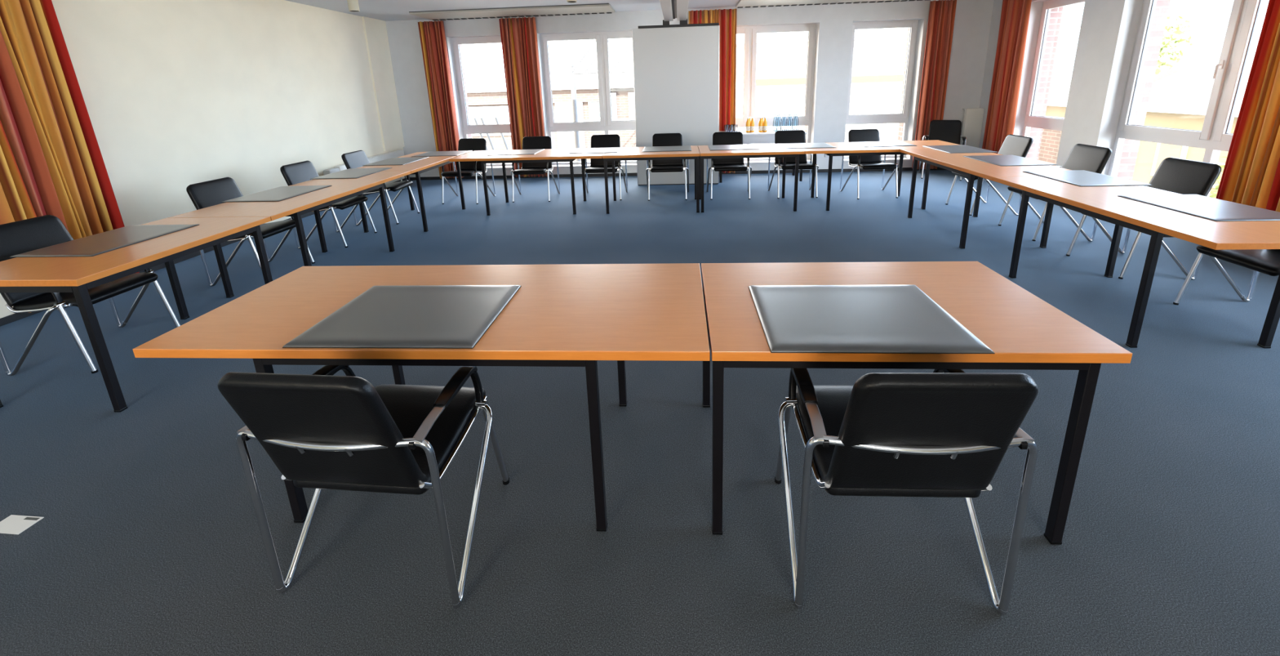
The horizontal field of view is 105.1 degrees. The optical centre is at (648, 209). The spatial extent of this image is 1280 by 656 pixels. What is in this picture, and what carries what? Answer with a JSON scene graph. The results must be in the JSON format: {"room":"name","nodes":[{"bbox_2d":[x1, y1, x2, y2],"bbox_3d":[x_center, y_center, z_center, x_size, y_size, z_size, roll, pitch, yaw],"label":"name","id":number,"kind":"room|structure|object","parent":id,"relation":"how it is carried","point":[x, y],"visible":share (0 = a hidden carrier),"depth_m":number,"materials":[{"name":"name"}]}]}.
{"room":"conference room","nodes":[
{"label":"conference room","id":0,"kind":"room"},
{"bbox_2d":[0,0,404,318],"bbox_3d":[-4.962,-0.485,3.311,0.260,2.770,11.250,-1,14,4],"label":"wall","id":1,"kind":"structure","parent":0,"point":[177,95],"depth_m":5.29,"materials":[{"name":"beige paint"}]},
{"bbox_2d":[0,177,405,326],"bbox_3d":[-4.784,0.829,3.630,0.014,0.055,11.236,-1,14,4],"label":"baseboard","id":2,"kind":"structure","parent":1,"relation":"attached to","point":[16,316],"depth_m":4.75,"materials":[{"name":"black"}]},
{"bbox_2d":[361,16,404,151],"bbox_3d":[-4.509,-2.111,8.373,0.030,2.150,0.600,-1,14,4],"label":"wall strip","id":3,"kind":"object","parent":1,"relation":"attached to","point":[375,30],"visible":1,"depth_m":8.33,"materials":[{"name":"beige paint"}]},
{"bbox_2d":[284,0,739,21],"bbox_3d":[0.133,-2.023,2.704,11.030,0.200,12.050,-1,14,4],"label":"ceiling","id":4,"kind":"structure","parent":0,"point":[382,10],"depth_m":7.16,"materials":[{"name":"white paint"}]},
{"bbox_2d":[0,0,139,312],"bbox_3d":[-4.702,-0.608,3.727,0.169,2.687,0.715,-1,14,5],"label":"curtain","id":5,"kind":"object","parent":4,"relation":"hanging from","point":[51,162],"visible":0.63,"depth_m":3.80,"materials":[{"name":"orange fabric"}]},
{"bbox_2d":[346,0,359,12],"bbox_3d":[-3.496,-2.469,5.787,0.124,0.240,0.124,-1,14,4],"label":"ceiling lamp","id":6,"kind":"object","parent":4,"relation":"attached to","point":[353,5],"visible":1,"depth_m":5.76,"materials":[{"name":"beige metal"}]},
{"bbox_2d":[417,20,464,178],"bbox_3d":[-3.624,-1.872,8.558,0.444,2.682,0.169,-1,14,4],"label":"curtain","id":7,"kind":"object","parent":4,"relation":"hanging from","point":[432,33],"visible":0.88,"depth_m":8.48,"materials":[{"name":"fabric"}]},
{"bbox_2d":[408,3,614,20],"bbox_3d":[-2.104,-3.114,7.748,3.080,0.044,0.731,-1,14,4],"label":"ceiling vent","id":8,"kind":"object","parent":4,"relation":"in","point":[601,8],"visible":1,"depth_m":7.62,"materials":[{"name":"grey metal"}]},
{"bbox_2d":[498,16,547,177],"bbox_3d":[-2.143,-1.894,8.461,0.617,2.682,0.178,-1,14,4],"label":"curtain","id":9,"kind":"object","parent":4,"relation":"hanging from","point":[518,35],"visible":0.81,"depth_m":8.37,"materials":[{"name":"fabric"}]},
{"bbox_2d":[566,0,577,2],"bbox_3d":[-0.885,-2.507,5.616,0.124,0.240,0.124,-1,14,4],"label":"ceiling lamp","id":10,"kind":"object","parent":4,"relation":"attached to","point":[567,1],"visible":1,"depth_m":5.63,"materials":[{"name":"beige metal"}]},
{"bbox_2d":[659,0,688,25],"bbox_3d":[0.307,-2.562,5.875,0.370,0.335,3.070,-1,14,4],"label":"rail","id":11,"kind":"object","parent":4,"relation":"attached to","point":[671,9],"visible":0.87,"depth_m":6.34,"materials":[{"name":"white metal"}]},
{"bbox_2d":[688,8,737,173],"bbox_3d":[1.081,-1.943,8.258,0.774,2.682,0.171,-1,14,4],"label":"curtain","id":12,"kind":"object","parent":4,"relation":"hanging from","point":[726,17],"visible":0.31,"depth_m":8.08,"materials":[{"name":"orange fabric"}]},
{"bbox_2d":[735,0,928,8],"bbox_3d":[2.910,-3.188,7.420,3.070,0.044,0.731,-1,14,4],"label":"ceiling vent","id":13,"kind":"object","parent":4,"relation":"in","point":[741,3],"visible":1,"depth_m":7.61,"materials":[{"name":"grey metal"}]},
{"bbox_2d":[911,0,956,169],"bbox_3d":[4.678,-1.996,8.024,0.384,2.682,0.157,-1,14,4],"label":"curtain","id":14,"kind":"object","parent":4,"relation":"hanging from","point":[941,18],"visible":0.75,"depth_m":7.92,"materials":[{"name":"fabric"}]},
{"bbox_2d":[982,0,1031,153],"bbox_3d":[5.349,-1.851,7.364,0.123,2.687,0.644,-1,14,5],"label":"curtain","id":15,"kind":"object","parent":4,"relation":"hanging from","point":[1015,15],"visible":0.72,"depth_m":7.25,"materials":[{"name":"fabric"}]},
{"bbox_2d":[1215,0,1279,212],"bbox_3d":[5.123,-0.908,3.695,0.184,2.687,1.114,-1,14,3],"label":"curtain","id":16,"kind":"object","parent":4,"relation":"hanging from","point":[1251,175],"visible":0.68,"depth_m":4.09,"materials":[{"name":"orange fabric"}]},
{"bbox_2d":[0,169,1279,655],"bbox_3d":[0.221,0.814,3.428,11.030,0.120,12.050,-1,14,4],"label":"floor","id":17,"kind":"structure","parent":0,"point":[148,540],"depth_m":1.96,"materials":[{"name":"blue carpet"}]},
{"bbox_2d":[0,514,44,533],"bbox_3d":[-2.463,1.223,1.904,0.150,0.002,0.076,0,14,6],"label":"card","id":18,"kind":"object","parent":17,"relation":"on","point":[13,523],"visible":1,"depth_m":1.91,"materials":[{"name":"white paper"}]},
{"bbox_2d":[23,516,39,519],"bbox_3d":[-2.426,1.215,1.927,0.060,0.001,0.011,0,14,6],"label":"print","id":19,"kind":"object","parent":18,"relation":"on","point":[24,517],"depth_m":1.93,"materials":[{"name":"grey"}]},
{"bbox_2d":[0,214,180,375],"bbox_3d":[-3.641,0.498,3.125,0.626,0.876,0.628,-1,14,4],"label":"armchair","id":20,"kind":"object","parent":17,"relation":"on","point":[19,237],"visible":0.46,"depth_m":3.02,"materials":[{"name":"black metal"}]},
{"bbox_2d":[0,216,272,412],"bbox_3d":[-3.129,0.564,3.060,0.797,0.750,1.170,-1,14,4],"label":"conference table","id":21,"kind":"object","parent":17,"relation":"on","point":[75,274],"visible":0.69,"depth_m":2.65,"materials":[{"name":"brown wood"}]},
{"bbox_2d":[9,224,198,257],"bbox_3d":[-3.326,0.182,3.045,0.502,0.008,0.632,-1,14,4],"label":"desk pad","id":22,"kind":"object","parent":21,"relation":"on","point":[108,241],"visible":1,"depth_m":2.98,"materials":[{"name":"grey leather"}]},
{"bbox_2d":[186,177,315,286],"bbox_3d":[-3.586,0.166,4.423,0.626,0.876,0.628,-1,14,5],"label":"armchair","id":23,"kind":"object","parent":17,"relation":"on","point":[204,194],"visible":0.39,"depth_m":4.30,"materials":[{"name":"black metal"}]},
{"bbox_2d":[167,170,410,297],"bbox_3d":[-3.037,0.182,4.546,0.797,0.750,1.895,-1,14,4],"label":"conference table","id":24,"kind":"object","parent":17,"relation":"on","point":[340,189],"visible":0.82,"depth_m":3.99,"materials":[{"name":"brown wood"}]},
{"bbox_2d":[221,185,331,202],"bbox_3d":[-3.247,-0.146,4.321,0.502,0.008,0.632,-1,14,4],"label":"desk pad","id":25,"kind":"object","parent":24,"relation":"on","point":[282,193],"visible":1,"depth_m":4.26,"materials":[{"name":"black leather"}]},
{"bbox_2d":[309,167,391,179],"bbox_3d":[-3.187,-0.394,5.288,0.502,0.008,0.632,-1,14,4],"label":"desk pad","id":26,"kind":"object","parent":24,"relation":"on","point":[350,173],"visible":1,"depth_m":5.23,"materials":[{"name":"black leather"}]},
{"bbox_2d":[280,160,377,248],"bbox_3d":[-3.516,-0.083,5.388,0.626,0.876,0.628,-1,14,4],"label":"armchair","id":27,"kind":"object","parent":17,"relation":"on","point":[301,171],"visible":0.38,"depth_m":5.25,"materials":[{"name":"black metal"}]},
{"bbox_2d":[217,364,509,608],"bbox_3d":[-0.895,0.784,1.668,0.628,0.876,0.626,0,14,6],"label":"armchair","id":28,"kind":"object","parent":17,"relation":"on","point":[321,429],"visible":1,"depth_m":1.45,"materials":[{"name":"black leather"}]},
{"bbox_2d":[323,149,404,181],"bbox_3d":[-4.456,-0.538,7.869,0.115,0.590,1.950,-1,14,4],"label":"radiator","id":29,"kind":"object","parent":17,"relation":"on","point":[396,153],"visible":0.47,"depth_m":7.98,"materials":[{"name":"white metal"}]},
{"bbox_2d":[341,150,419,225],"bbox_3d":[-3.413,-0.304,6.245,0.626,0.876,0.628,-1,14,3],"label":"armchair","id":30,"kind":"object","parent":17,"relation":"on","point":[355,159],"visible":0.38,"depth_m":6.09,"materials":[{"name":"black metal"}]},
{"bbox_2d":[357,151,471,232],"bbox_3d":[-2.931,-0.258,6.259,0.797,0.750,1.637,-1,14,4],"label":"conference table","id":31,"kind":"object","parent":17,"relation":"on","point":[419,166],"visible":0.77,"depth_m":5.75,"materials":[{"name":"brown wood"}]},
{"bbox_2d":[362,156,429,165],"bbox_3d":[-3.127,-0.603,6.099,0.502,0.008,0.632,-1,14,4],"label":"desk pad","id":32,"kind":"object","parent":31,"relation":"on","point":[393,161],"visible":1,"depth_m":6.04,"materials":[{"name":"black leather"}]},
{"bbox_2d":[411,150,472,156],"bbox_3d":[-2.810,-0.766,6.700,0.632,0.008,0.502,-1,14,4],"label":"desk pad","id":33,"kind":"object","parent":31,"relation":"on","point":[430,153],"visible":1,"depth_m":6.65,"materials":[{"name":"black leather"}]},
{"bbox_2d":[132,262,710,531],"bbox_3d":[-0.760,0.732,2.110,1.988,0.750,0.797,-1,14,4],"label":"conference table","id":34,"kind":"object","parent":17,"relation":"on","point":[562,314],"visible":0.83,"depth_m":1.83,"materials":[{"name":"brown wood"}]},
{"bbox_2d":[282,284,520,348],"bbox_3d":[-0.901,0.396,1.898,0.667,0.014,0.517,-1,14,4],"label":"desk pad","id":35,"kind":"object","parent":34,"relation":"on","point":[411,316],"visible":1,"depth_m":1.83,"materials":[{"name":"grey leather"}]},
{"bbox_2d":[440,137,495,204],"bbox_3d":[-2.684,-0.579,7.230,0.628,0.876,0.626,0,14,8],"label":"armchair","id":36,"kind":"object","parent":17,"relation":"on","point":[468,168],"visible":0.6,"depth_m":7.36,"materials":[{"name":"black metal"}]},
{"bbox_2d":[448,147,604,215],"bbox_3d":[-1.506,-0.385,6.583,1.942,0.750,0.797,-1,14,4],"label":"conference table","id":37,"kind":"object","parent":17,"relation":"on","point":[547,155],"visible":0.86,"depth_m":6.21,"materials":[{"name":"brown wood"}]},
{"bbox_2d":[488,149,543,155],"bbox_3d":[-1.774,-0.774,6.603,0.632,0.008,0.502,-1,14,4],"label":"desk pad","id":38,"kind":"object","parent":37,"relation":"on","point":[510,152],"visible":1,"depth_m":6.55,"materials":[{"name":"black leather"}]},
{"bbox_2d":[568,146,622,153],"bbox_3d":[-0.696,-0.790,6.532,0.632,0.008,0.502,-1,14,4],"label":"desk pad","id":39,"kind":"object","parent":37,"relation":"on","point":[581,150],"visible":1,"depth_m":6.48,"materials":[{"name":"black leather"}]},
{"bbox_2d":[510,136,560,202],"bbox_3d":[-1.682,-0.607,7.218,0.628,0.876,0.626,-1,14,3],"label":"armchair","id":40,"kind":"object","parent":17,"relation":"on","point":[528,142],"visible":0.65,"depth_m":7.36,"materials":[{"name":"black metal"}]},
{"bbox_2d":[581,133,627,199],"bbox_3d":[-0.650,-0.628,7.175,0.628,0.876,0.626,-1,14,4],"label":"armchair","id":41,"kind":"object","parent":17,"relation":"on","point":[612,140],"visible":0.62,"depth_m":7.32,"materials":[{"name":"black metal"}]},
{"bbox_2d":[602,145,699,213],"bbox_3d":[0.065,-0.408,6.480,1.197,0.750,0.797,-1,14,4],"label":"conference table","id":42,"kind":"object","parent":17,"relation":"on","point":[624,153],"visible":0.91,"depth_m":6.09,"materials":[{"name":"brown wood"}]},
{"bbox_2d":[641,145,691,151],"bbox_3d":[0.247,-0.803,6.471,0.632,0.008,0.502,-1,14,4],"label":"desk pad","id":43,"kind":"object","parent":42,"relation":"on","point":[687,148],"visible":1,"depth_m":6.42,"materials":[{"name":"black leather"}]},
{"bbox_2d":[645,133,688,200],"bbox_3d":[0.274,-0.629,7.066,0.628,0.876,0.626,-1,14,4],"label":"armchair","id":44,"kind":"object","parent":17,"relation":"on","point":[659,139],"visible":0.59,"depth_m":7.20,"materials":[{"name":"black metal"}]},
{"bbox_2d":[631,22,719,185],"bbox_3d":[0.442,-1.584,7.633,1.310,2.435,0.060,-1,14,4],"label":"projection screen","id":45,"kind":"object","parent":17,"relation":"on","point":[676,67],"visible":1,"depth_m":7.54,"materials":[{"name":"grey fabric"}]},
{"bbox_2d":[706,131,751,199],"bbox_3d":[1.151,-0.638,6.994,0.628,0.876,0.626,-1,14,5],"label":"armchair","id":46,"kind":"object","parent":17,"relation":"on","point":[729,137],"visible":0.59,"depth_m":7.12,"materials":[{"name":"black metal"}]},
{"bbox_2d":[697,143,804,212],"bbox_3d":[1.290,-0.426,6.400,1.248,0.750,0.797,-1,14,4],"label":"conference table","id":47,"kind":"object","parent":17,"relation":"on","point":[767,150],"visible":0.81,"depth_m":6.01,"materials":[{"name":"brown wood"}]},
{"bbox_2d":[707,144,760,150],"bbox_3d":[1.110,-0.816,6.414,0.632,0.008,0.502,-1,14,4],"label":"desk pad","id":48,"kind":"object","parent":47,"relation":"on","point":[722,147],"visible":1,"depth_m":6.36,"materials":[{"name":"black"}]},
{"bbox_2d":[719,128,806,182],"bbox_3d":[1.820,-0.891,8.094,1.380,0.780,0.590,-1,14,4],"label":"side table","id":49,"kind":"object","parent":17,"relation":"on","point":[756,137],"visible":0.29,"depth_m":7.76,"materials":[{"name":"white laminate"}]},
{"bbox_2d":[746,117,750,132],"bbox_3d":[1.619,-1.374,7.956,0.070,0.233,0.069,-1,14,4],"label":"bottle","id":50,"kind":"object","parent":49,"relation":"on","point":[748,122],"visible":1,"depth_m":7.93,"materials":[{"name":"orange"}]},
{"bbox_2d":[750,117,754,132],"bbox_3d":[1.689,-1.378,7.961,0.070,0.233,0.069,-1,14,4],"label":"bottle","id":51,"kind":"object","parent":49,"relation":"on","point":[752,122],"visible":1,"depth_m":7.94,"materials":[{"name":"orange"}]},
{"bbox_2d":[758,117,762,132],"bbox_3d":[1.818,-1.375,7.933,0.070,0.233,0.069,-1,14,4],"label":"bottle","id":52,"kind":"object","parent":49,"relation":"on","point":[760,123],"visible":1,"depth_m":7.91,"materials":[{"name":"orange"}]},
{"bbox_2d":[762,116,767,132],"bbox_3d":[1.887,-1.374,7.924,0.070,0.233,0.069,-1,14,4],"label":"bottle","id":53,"kind":"object","parent":49,"relation":"on","point":[765,122],"visible":1,"depth_m":7.90,"materials":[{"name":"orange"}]},
{"bbox_2d":[774,115,779,131],"bbox_3d":[2.068,-1.380,7.854,0.076,0.268,0.075,-1,14,4],"label":"bottle","id":54,"kind":"object","parent":49,"relation":"on","point":[776,115],"visible":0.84,"depth_m":7.88,"materials":[{"name":"glass"}]},
{"bbox_2d":[780,114,785,130],"bbox_3d":[2.158,-1.382,7.848,0.076,0.268,0.075,-1,14,4],"label":"bottle","id":55,"kind":"object","parent":49,"relation":"on","point":[782,114],"visible":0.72,"depth_m":7.87,"materials":[{"name":"glass"}]},
{"bbox_2d":[786,114,791,130],"bbox_3d":[2.248,-1.383,7.843,0.076,0.268,0.075,-1,14,4],"label":"bottle","id":56,"kind":"object","parent":49,"relation":"on","point":[788,114],"visible":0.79,"depth_m":7.86,"materials":[{"name":"glass"}]},
{"bbox_2d":[791,114,796,129],"bbox_3d":[2.337,-1.384,7.837,0.076,0.268,0.075,-1,14,4],"label":"bottle","id":57,"kind":"object","parent":49,"relation":"on","point":[793,114],"visible":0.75,"depth_m":7.85,"materials":[{"name":"clear glass"}]},
{"bbox_2d":[793,114,798,129],"bbox_3d":[2.387,-1.406,7.916,0.076,0.268,0.075,-1,14,4],"label":"bottle","id":58,"kind":"object","parent":49,"relation":"on","point":[796,114],"visible":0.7,"depth_m":7.94,"materials":[{"name":"glass"}]},
{"bbox_2d":[767,129,818,198],"bbox_3d":[2.061,-0.657,6.954,0.628,0.876,0.626,-1,14,3],"label":"armchair","id":59,"kind":"object","parent":17,"relation":"on","point":[789,136],"visible":0.6,"depth_m":7.09,"materials":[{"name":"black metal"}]},
{"bbox_2d":[840,128,897,199],"bbox_3d":[3.073,-0.645,6.785,0.628,0.876,0.626,-2,14,0],"label":"armchair","id":60,"kind":"object","parent":17,"relation":"on","point":[864,162],"visible":0.62,"depth_m":6.92,"materials":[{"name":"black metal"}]},
{"bbox_2d":[800,139,960,210],"bbox_3d":[2.882,-0.450,6.295,1.935,0.750,0.797,-1,14,4],"label":"conference table","id":61,"kind":"object","parent":17,"relation":"on","point":[842,148],"visible":0.74,"depth_m":5.97,"materials":[{"name":"brown wood"}]},
{"bbox_2d":[777,142,835,148],"bbox_3d":[2.038,-0.830,6.353,0.632,0.008,0.502,-1,14,4],"label":"desk pad","id":62,"kind":"object","parent":61,"relation":"on","point":[793,145],"visible":1,"depth_m":6.30,"materials":[{"name":"black"}]},
{"bbox_2d":[850,141,916,146],"bbox_3d":[3.006,-0.844,6.290,0.632,0.008,0.502,-1,14,4],"label":"desk pad","id":63,"kind":"object","parent":61,"relation":"on","point":[864,144],"visible":1,"depth_m":6.24,"materials":[{"name":"black"}]},
{"bbox_2d":[774,368,1038,615],"bbox_3d":[0.762,0.753,1.585,0.628,0.876,0.626,-1,14,3],"label":"armchair","id":64,"kind":"object","parent":17,"relation":"on","point":[938,433],"visible":0.96,"depth_m":1.34,"materials":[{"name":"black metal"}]},
{"bbox_2d":[701,261,1132,544],"bbox_3d":[0.870,0.709,2.003,1.266,0.750,0.797,-1,14,4],"label":"conference table","id":65,"kind":"object","parent":17,"relation":"on","point":[1023,330],"visible":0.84,"depth_m":1.68,"materials":[{"name":"brown wood"}]},
{"bbox_2d":[748,284,995,353],"bbox_3d":[0.740,0.376,1.774,0.677,0.014,0.520,-1,14,4],"label":"desk pad","id":66,"kind":"object","parent":65,"relation":"on","point":[793,318],"visible":1,"depth_m":1.71,"materials":[{"name":"grey leather"}]},
{"bbox_2d":[918,120,966,180],"bbox_3d":[4.717,-0.963,7.829,0.628,0.876,0.626,6,16,28],"label":"armchair","id":67,"kind":"object","parent":17,"relation":"on","point":[948,131],"visible":0.52,"depth_m":7.93,"materials":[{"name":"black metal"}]},
{"bbox_2d":[960,107,984,147],"bbox_3d":[5.393,-1.169,8.231,0.280,1.035,0.140,-1,14,4],"label":"radiator","id":68,"kind":"object","parent":17,"relation":"on","point":[972,122],"visible":0.57,"depth_m":8.11,"materials":[{"name":"white"}]},
{"bbox_2d":[962,107,981,109],"bbox_3d":[5.378,-1.664,8.107,0.270,0.015,0.135,-1,14,4],"label":"grille","id":69,"kind":"object","parent":68,"relation":"attached to","point":[974,108],"depth_m":8.05,"materials":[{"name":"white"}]},
{"bbox_2d":[899,148,1072,248],"bbox_3d":[3.338,-0.136,5.011,0.797,0.750,1.773,-1,14,4],"label":"conference table","id":70,"kind":"object","parent":17,"relation":"on","point":[955,162],"visible":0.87,"depth_m":4.59,"materials":[{"name":"brown wood"}]},
{"bbox_2d":[924,144,997,153],"bbox_3d":[3.578,-0.701,5.660,0.502,0.008,0.632,-1,14,4],"label":"desk pad","id":71,"kind":"object","parent":70,"relation":"on","point":[962,148],"visible":1,"depth_m":5.60,"materials":[{"name":"black leather"}]},
{"bbox_2d":[962,155,1057,165],"bbox_3d":[3.536,-0.487,4.828,0.502,0.008,0.632,-1,14,4],"label":"desk pad","id":72,"kind":"object","parent":70,"relation":"on","point":[999,160],"visible":1,"depth_m":4.77,"materials":[{"name":"black leather"}]},
{"bbox_2d":[945,133,1033,215],"bbox_3d":[4.036,-0.426,5.806,0.626,0.876,0.628,-1,14,4],"label":"armchair","id":73,"kind":"object","parent":17,"relation":"on","point":[1013,144],"visible":0.27,"depth_m":5.67,"materials":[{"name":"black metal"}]},
{"bbox_2d":[998,143,1111,241],"bbox_3d":[4.044,-0.191,4.883,0.626,0.876,0.628,-1,14,4],"label":"armchair","id":74,"kind":"object","parent":17,"relation":"on","point":[1092,158],"visible":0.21,"depth_m":4.74,"materials":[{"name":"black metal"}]},
{"bbox_2d":[992,176,1279,347],"bbox_3d":[3.232,0.303,3.301,0.797,0.750,1.755,-1,14,4],"label":"conference table","id":75,"kind":"object","parent":17,"relation":"on","point":[1102,202],"visible":0.92,"depth_m":2.85,"materials":[{"name":"brown wood"}]},
{"bbox_2d":[1023,169,1152,186],"bbox_3d":[3.481,-0.256,3.929,0.502,0.008,0.632,-1,14,4],"label":"desk pad","id":76,"kind":"object","parent":75,"relation":"on","point":[1077,177],"visible":1,"depth_m":3.87,"materials":[{"name":"black leather"}]},
{"bbox_2d":[1118,194,1279,221],"bbox_3d":[3.424,-0.020,3.010,0.502,0.008,0.632,-1,14,4],"label":"desk pad","id":77,"kind":"object","parent":75,"relation":"on","point":[1197,205],"visible":1,"depth_m":2.96,"materials":[{"name":"black leather"}]},
{"bbox_2d":[1066,157,1221,279],"bbox_3d":[3.993,0.045,3.965,0.626,0.876,0.628,-1,14,3],"label":"armchair","id":78,"kind":"object","parent":17,"relation":"on","point":[1179,175],"visible":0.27,"depth_m":3.83,"materials":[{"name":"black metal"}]},
{"bbox_2d":[1173,244,1279,305],"bbox_3d":[3.919,0.292,3.008,0.626,0.876,0.628,-1,14,4],"label":"armchair","id":79,"kind":"object","parent":17,"relation":"on","point":[1267,261],"visible":0.51,"depth_m":3.08,"materials":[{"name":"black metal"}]},
{"bbox_2d":[385,0,993,177],"bbox_3d":[0.515,-1.990,8.538,10.830,2.770,0.260,-1,14,4],"label":"wall","id":80,"kind":"structure","parent":0,"point":[972,21],"depth_m":8.20,"materials":[{"name":"white paint"}]},
{"bbox_2d":[451,35,511,168],"bbox_3d":[-2.861,-1.887,8.771,1.120,2.301,0.285,-1,14,4],"label":"window","id":81,"kind":"structure","parent":80,"relation":"in","point":[456,42],"depth_m":8.85,"materials":[{"name":"white plastic"}]},
{"bbox_2d":[540,31,636,167],"bbox_3d":[-0.775,-1.917,8.634,2.140,2.301,0.285,-1,14,4],"label":"window","id":82,"kind":"structure","parent":80,"relation":"in","point":[606,123],"depth_m":8.68,"materials":[{"name":"white plastic"}]},
{"bbox_2d":[409,166,946,180],"bbox_3d":[0.548,-0.642,8.741,10.030,0.055,0.014,-1,14,4],"label":"baseboard","id":83,"kind":"structure","parent":80,"relation":"attached to","point":[903,168],"depth_m":8.79,"materials":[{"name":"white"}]},
{"bbox_2d":[459,27,910,148],"bbox_3d":[0.537,-1.754,8.825,11.230,4.170,0.180,-1,14,4],"label":"cladding","id":84,"kind":"object","parent":80,"relation":"attached to","point":[900,125],"visible":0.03,"depth_m":8.73,"materials":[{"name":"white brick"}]},
{"bbox_2d":[735,23,816,164],"bbox_3d":[1.759,-1.954,8.468,2.160,2.301,0.285,-1,14,4],"label":"window","id":85,"kind":"structure","parent":80,"relation":"in","point":[750,33],"depth_m":8.43,"materials":[{"name":"white plastic"}]},
{"bbox_2d":[843,19,918,161],"bbox_3d":[3.924,-1.986,8.326,1.120,2.301,0.285,-1,14,4],"label":"window","id":86,"kind":"structure","parent":80,"relation":"in","point":[903,117],"depth_m":8.35,"materials":[{"name":"white plastic"}]},
{"bbox_2d":[978,0,1142,174],"bbox_3d":[5.305,-0.635,2.638,0.260,2.770,11.250,-1,14,4],"label":"wall","id":87,"kind":"structure","parent":0,"point":[1108,28],"depth_m":5.95,"materials":[{"name":"white paint"}]},
{"bbox_2d":[1022,0,1084,137],"bbox_3d":[5.548,-1.675,6.767,0.285,2.371,1.020,-1,14,4],"label":"window","id":88,"kind":"structure","parent":87,"relation":"in","point":[1030,121],"depth_m":7.03,"materials":[{"name":"white"}]},
{"bbox_2d":[1026,0,1170,180],"bbox_3d":[5.535,-0.355,2.727,0.180,4.170,11.710,-1,14,4],"label":"cladding","id":89,"kind":"object","parent":87,"relation":"attached to","point":[1131,147],"visible":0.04,"depth_m":5.84,"materials":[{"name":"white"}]},
{"bbox_2d":[1107,0,1264,196],"bbox_3d":[5.418,-1.136,4.669,0.285,2.371,2.160,-1,14,4],"label":"window","id":90,"kind":"structure","parent":87,"relation":"in","point":[1215,136],"depth_m":4.76,"materials":[{"name":"white plastic"}]},
{"label":"outside","id":91,"kind":"structure","parent":0,"visible":0},
{"bbox_3d":[2.850,-5.150,44.658,120.000,0.100,70.750,-1,14,4],"label":"ground","id":92,"kind":"structure","parent":91,"visible":0},
{"bbox_2d":[473,117,508,150],"bbox_3d":[-3.464,0.502,12.031,1.059,5.458,0.060,-1,14,4],"label":"railing","id":93,"kind":"object","parent":92,"relation":"on","point":[474,118],"visible":0.21,"depth_m":11.45,"materials":[{"name":"grey metal"}]},
{"bbox_2d":[463,62,635,161],"bbox_3d":[-3.286,-2.118,19.156,10.600,7.000,6.300,-1,14,4],"label":"building","id":94,"kind":"structure","parent":92,"relation":"on","point":[486,86],"depth_m":15.97,"materials":[{"name":"grey"}]},
{"bbox_2d":[569,62,580,161],"bbox_3d":[-1.644,-0.137,11.961,0.124,6.620,0.124,-1,14,4],"label":"lamp post","id":95,"kind":"object","parent":92,"relation":"on","point":[573,88],"visible":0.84,"depth_m":11.34,"materials":[{"name":"grey metal"}]},
{"bbox_2d":[569,38,633,78],"bbox_3d":[-0.258,-1.055,12.364,3.160,8.115,0.052,-1,14,4],"label":"glass roof","id":96,"kind":"structure","parent":92,"relation":"on","point":[624,70],"depth_m":11.77,"materials":[{"name":"grey"}]},
{"bbox_2d":[735,32,907,144],"bbox_3d":[9.834,-4.195,24.070,11.800,7.800,6.600,-1,14,4],"label":"building","id":97,"kind":"structure","parent":92,"relation":"on","point":[878,59],"depth_m":20.86,"materials":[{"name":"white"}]},
{"bbox_2d":[1038,115,1064,165],"bbox_3d":[8.943,0.360,11.746,0.300,5.120,4.400,-1,14,4],"label":"wall","id":98,"kind":"structure","parent":92,"relation":"on","point":[1051,139],"depth_m":10.60,"materials":[{"name":"red brick"}]},
{"bbox_2d":[1045,54,1254,195],"bbox_3d":[18.942,-1.198,14.038,7.000,6.400,14.800,-1,14,4],"label":"building","id":99,"kind":"structure","parent":92,"relation":"on","point":[1180,96],"depth_m":15.43,"materials":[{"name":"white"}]},
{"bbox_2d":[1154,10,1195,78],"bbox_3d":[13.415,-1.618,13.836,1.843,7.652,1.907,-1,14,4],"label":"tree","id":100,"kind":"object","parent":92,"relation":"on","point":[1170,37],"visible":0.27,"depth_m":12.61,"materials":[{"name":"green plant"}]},
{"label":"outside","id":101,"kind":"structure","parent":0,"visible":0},
{"bbox_3d":[32.044,9.282,-15.496,54.300,0.100,49.250,-1,14,4],"label":"ground","id":102,"kind":"structure","parent":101,"visible":0},
{"bbox_2d":[1208,155,1226,198],"bbox_3d":[10.099,1.345,8.296,1.848,4.854,1.865,-1,14,4],"label":"tree","id":103,"kind":"object","parent":102,"relation":"on","point":[1222,165],"visible":0.02,"depth_m":8.39,"materials":[{"name":"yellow plant"}]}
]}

